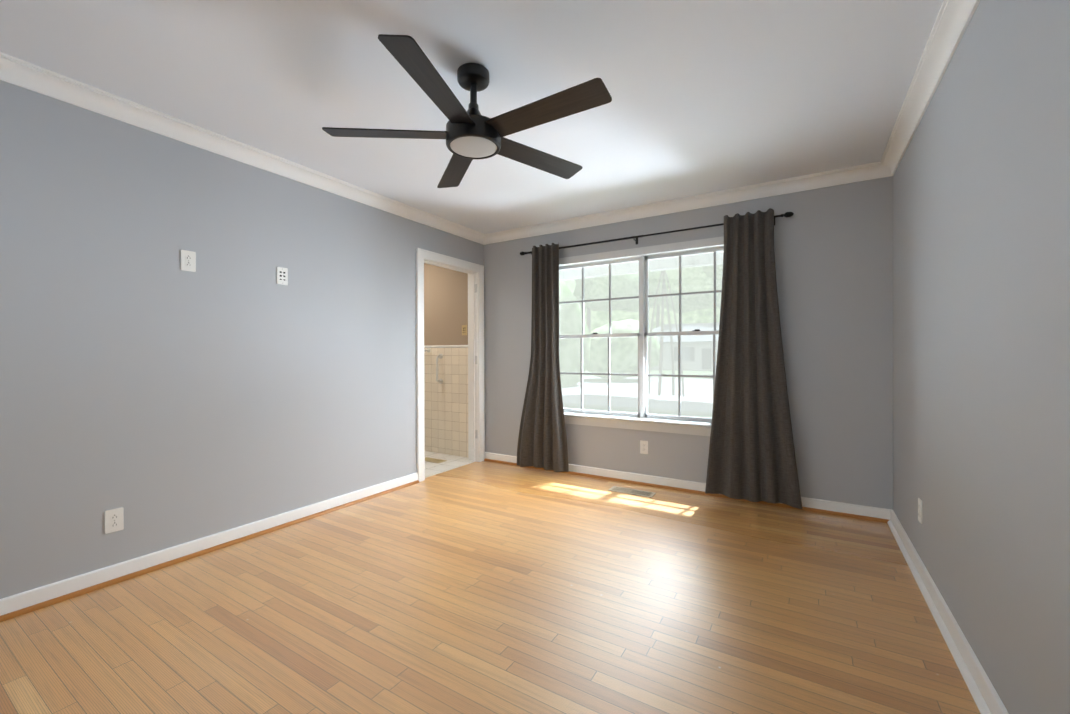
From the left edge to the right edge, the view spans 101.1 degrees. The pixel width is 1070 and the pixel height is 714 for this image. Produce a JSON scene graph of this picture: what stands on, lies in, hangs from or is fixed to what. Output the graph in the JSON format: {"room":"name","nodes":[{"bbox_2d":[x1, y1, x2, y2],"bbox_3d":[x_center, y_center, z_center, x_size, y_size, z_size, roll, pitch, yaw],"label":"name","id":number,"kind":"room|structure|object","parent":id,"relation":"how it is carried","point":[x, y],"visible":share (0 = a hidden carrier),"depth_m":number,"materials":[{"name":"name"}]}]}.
{"room":"empty bedroom","nodes":[
{"label":"empty bedroom","id":0,"kind":"room"},
{"bbox_2d":[0,80,483,598],"bbox_3d":[-1.815,-0.082,2.878,0.120,2.440,4.621,0,0,31],"label":"wall","id":1,"kind":"structure","parent":0,"point":[156,392],"depth_m":2.45,"materials":[{"name":"grey paint"}]},
{"bbox_2d":[105,507,123,533],"bbox_3d":[-2.135,0.830,2.234,0.008,0.115,0.070,0,0,31],"label":"electrical outlet","id":2,"kind":"object","parent":1,"relation":"attached to","point":[114,520],"visible":1,"depth_m":2.23,"materials":[{"name":"white plastic"}]},
{"bbox_2d":[181,250,195,271],"bbox_3d":[-1.970,-0.546,2.503,0.008,0.115,0.070,0,0,31],"label":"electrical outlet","id":3,"kind":"object","parent":1,"relation":"attached to","point":[188,260],"visible":1,"depth_m":2.50,"materials":[{"name":"white plastic"}]},
{"bbox_2d":[0,472,418,621],"bbox_3d":[-1.973,1.096,2.474,0.034,0.088,3.515,0,0,31],"label":"baseboard","id":4,"kind":"structure","parent":1,"relation":"attached to","point":[28,601],"depth_m":2.43,"materials":[{"name":"white wood"}]},
{"bbox_2d":[0,52,485,244],"bbox_3d":[-1.703,-1.258,2.873,0.078,0.088,4.501,0,0,31],"label":"crown molding","id":5,"kind":"structure","parent":1,"relation":"attached to","point":[13,70],"depth_m":2.49,"materials":[{"name":"white wood"}]},
{"bbox_2d":[277,267,287,284],"bbox_3d":[-1.695,-0.543,2.953,0.006,0.115,0.070,0,0,31],"label":"outlet","id":6,"kind":"object","parent":1,"relation":"attached to","point":[282,275],"visible":1,"depth_m":2.95,"materials":[{"name":"white plastic"}]},
{"bbox_2d":[416,248,484,481],"bbox_3d":[-0.870,0.071,4.416,0.161,2.115,0.960,0,0,31],"label":"door frame","id":7,"kind":"structure","parent":1,"relation":"attached to","point":[476,421],"depth_m":4.72,"materials":[{"name":"white wood"}]},
{"bbox_2d":[425,460,475,477],"bbox_3d":[-0.882,1.131,4.430,0.090,0.014,0.790,0,0,31],"label":"door sill","id":8,"kind":"structure","parent":1,"relation":"attached to","point":[447,468],"depth_m":4.44,"materials":[{"name":"tile"}]},
{"bbox_2d":[0,0,942,233],"bbox_3d":[-0.232,-1.343,1.994,3.743,0.080,4.781,0,0,31],"label":"ceiling","id":9,"kind":"structure","parent":0,"point":[708,96],"depth_m":2.06,"materials":[{"name":"white paint"}]},
{"bbox_2d":[322,34,611,187],"bbox_3d":[-0.244,-1.127,1.988,1.222,0.352,1.276,0,0,31],"label":"ceiling fan","id":10,"kind":"object","parent":9,"relation":"hanging from","point":[470,134],"visible":1,"depth_m":1.91,"materials":[{"name":"black metal"}]},
{"bbox_2d":[0,451,980,713],"bbox_3d":[-1.048,1.167,2.510,5.673,0.060,4.781,0,0,31],"label":"floor","id":11,"kind":"structure","parent":0,"point":[485,587],"depth_m":1.91,"materials":[{"name":"brown wood"}]},
{"bbox_2d":[425,457,446,462],"bbox_3d":[-1.117,1.123,4.802,0.300,0.009,0.130,0,0,31],"label":"floor vent","id":12,"kind":"object","parent":11,"relation":"in","point":[429,459],"visible":0.85,"depth_m":4.78,"materials":[{"name":"beige metal"}]},
{"bbox_2d":[608,486,655,497],"bbox_3d":[0.808,1.123,3.676,0.370,0.009,0.135,0,0,31],"label":"floor vent","id":13,"kind":"object","parent":11,"relation":"in","point":[633,491],"visible":1,"depth_m":3.67,"materials":[{"name":"beige metal"}]},
{"bbox_2d":[424,176,892,509],"bbox_3d":[0.155,-0.095,4.474,5.673,2.440,0.160,0,0,31],"label":"wall","id":14,"kind":"structure","parent":0,"point":[833,247],"depth_m":3.26,"materials":[{"name":"grey paint"}]},
{"bbox_2d":[424,345,467,456],"bbox_3d":[-1.485,0.495,5.380,1.930,1.262,0.015,0,0,31],"label":"wall tile","id":15,"kind":"structure","parent":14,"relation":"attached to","point":[446,413],"depth_m":5.07,"materials":[{"name":"beige tile"}]},
{"bbox_2d":[436,354,442,383],"bbox_3d":[-1.116,0.138,5.106,0.060,0.353,0.074,0,0,31],"label":"grab rail","id":16,"kind":"object","parent":15,"relation":"attached to","point":[440,356],"visible":1,"depth_m":5.08,"materials":[{"name":"white ceramic"}]},
{"bbox_2d":[462,325,466,334],"bbox_3d":[-0.796,-0.302,4.958,0.070,0.115,0.006,0,0,31],"label":"switch plate","id":17,"kind":"object","parent":14,"relation":"attached to","point":[464,329],"visible":1,"depth_m":4.95,"materials":[{"name":"beige plastic"}]},
{"bbox_2d":[559,236,723,435],"bbox_3d":[0.963,-0.160,3.948,2.004,1.613,0.213,0,0,31],"label":"window unit","id":18,"kind":"structure","parent":14,"relation":"in","point":[638,336],"depth_m":3.96,"materials":[{"name":"white"}]},
{"bbox_2d":[640,440,647,453],"bbox_3d":[0.963,0.798,3.887,0.070,0.115,0.008,0,0,31],"label":"electrical outlet","id":19,"kind":"object","parent":14,"relation":"attached to","point":[643,447],"visible":1,"depth_m":3.88,"materials":[{"name":"white plastic"}]},
{"bbox_2d":[517,208,801,508],"bbox_3d":[0.884,-0.003,3.816,2.453,2.180,0.202,0,0,31],"label":"curtains","id":20,"kind":"object","parent":14,"relation":"attached to","point":[751,457],"visible":1,"depth_m":3.35,"materials":[{"name":"grey fabric"}]},
{"bbox_2d":[484,162,875,243],"bbox_3d":[0.915,-1.270,3.862,3.330,0.088,0.078,0,0,31],"label":"crown molding","id":21,"kind":"structure","parent":14,"relation":"attached to","point":[864,172],"depth_m":3.59,"materials":[{"name":"white wood"}]},
{"bbox_2d":[484,452,883,522],"bbox_3d":[0.908,1.082,3.907,3.450,0.088,0.034,0,0,31],"label":"baseboard","id":22,"kind":"structure","parent":14,"relation":"attached to","point":[870,513],"depth_m":3.70,"materials":[{"name":"white wood"}]},
{"bbox_2d":[893,0,1069,713],"bbox_3d":[1.274,-0.083,0.986,0.120,2.440,4.621,0,0,31],"label":"wall","id":23,"kind":"structure","parent":0,"point":[981,323],"depth_m":1.38,"materials":[{"name":"grey paint"}]},
{"bbox_2d":[918,498,921,523],"bbox_3d":[1.990,0.795,2.276,0.008,0.115,0.070,0,0,31],"label":"electrical outlet","id":24,"kind":"object","parent":23,"relation":"attached to","point":[919,510],"visible":0.98,"depth_m":2.27,"materials":[{"name":"white plastic"}]},
{"bbox_2d":[876,0,979,178],"bbox_3d":[1.218,-1.259,1.083,0.078,0.088,4.501,0,0,31],"label":"crown molding","id":25,"kind":"structure","parent":23,"relation":"attached to","point":[953,19],"depth_m":1.98,"materials":[{"name":"white wood"}]},
{"bbox_2d":[884,508,1008,713],"bbox_3d":[1.244,1.093,1.082,0.034,0.088,4.501,0,0,31],"label":"baseboard","id":26,"kind":"structure","parent":23,"relation":"attached to","point":[982,688],"depth_m":1.75,"materials":[{"name":"white"}]}
]}

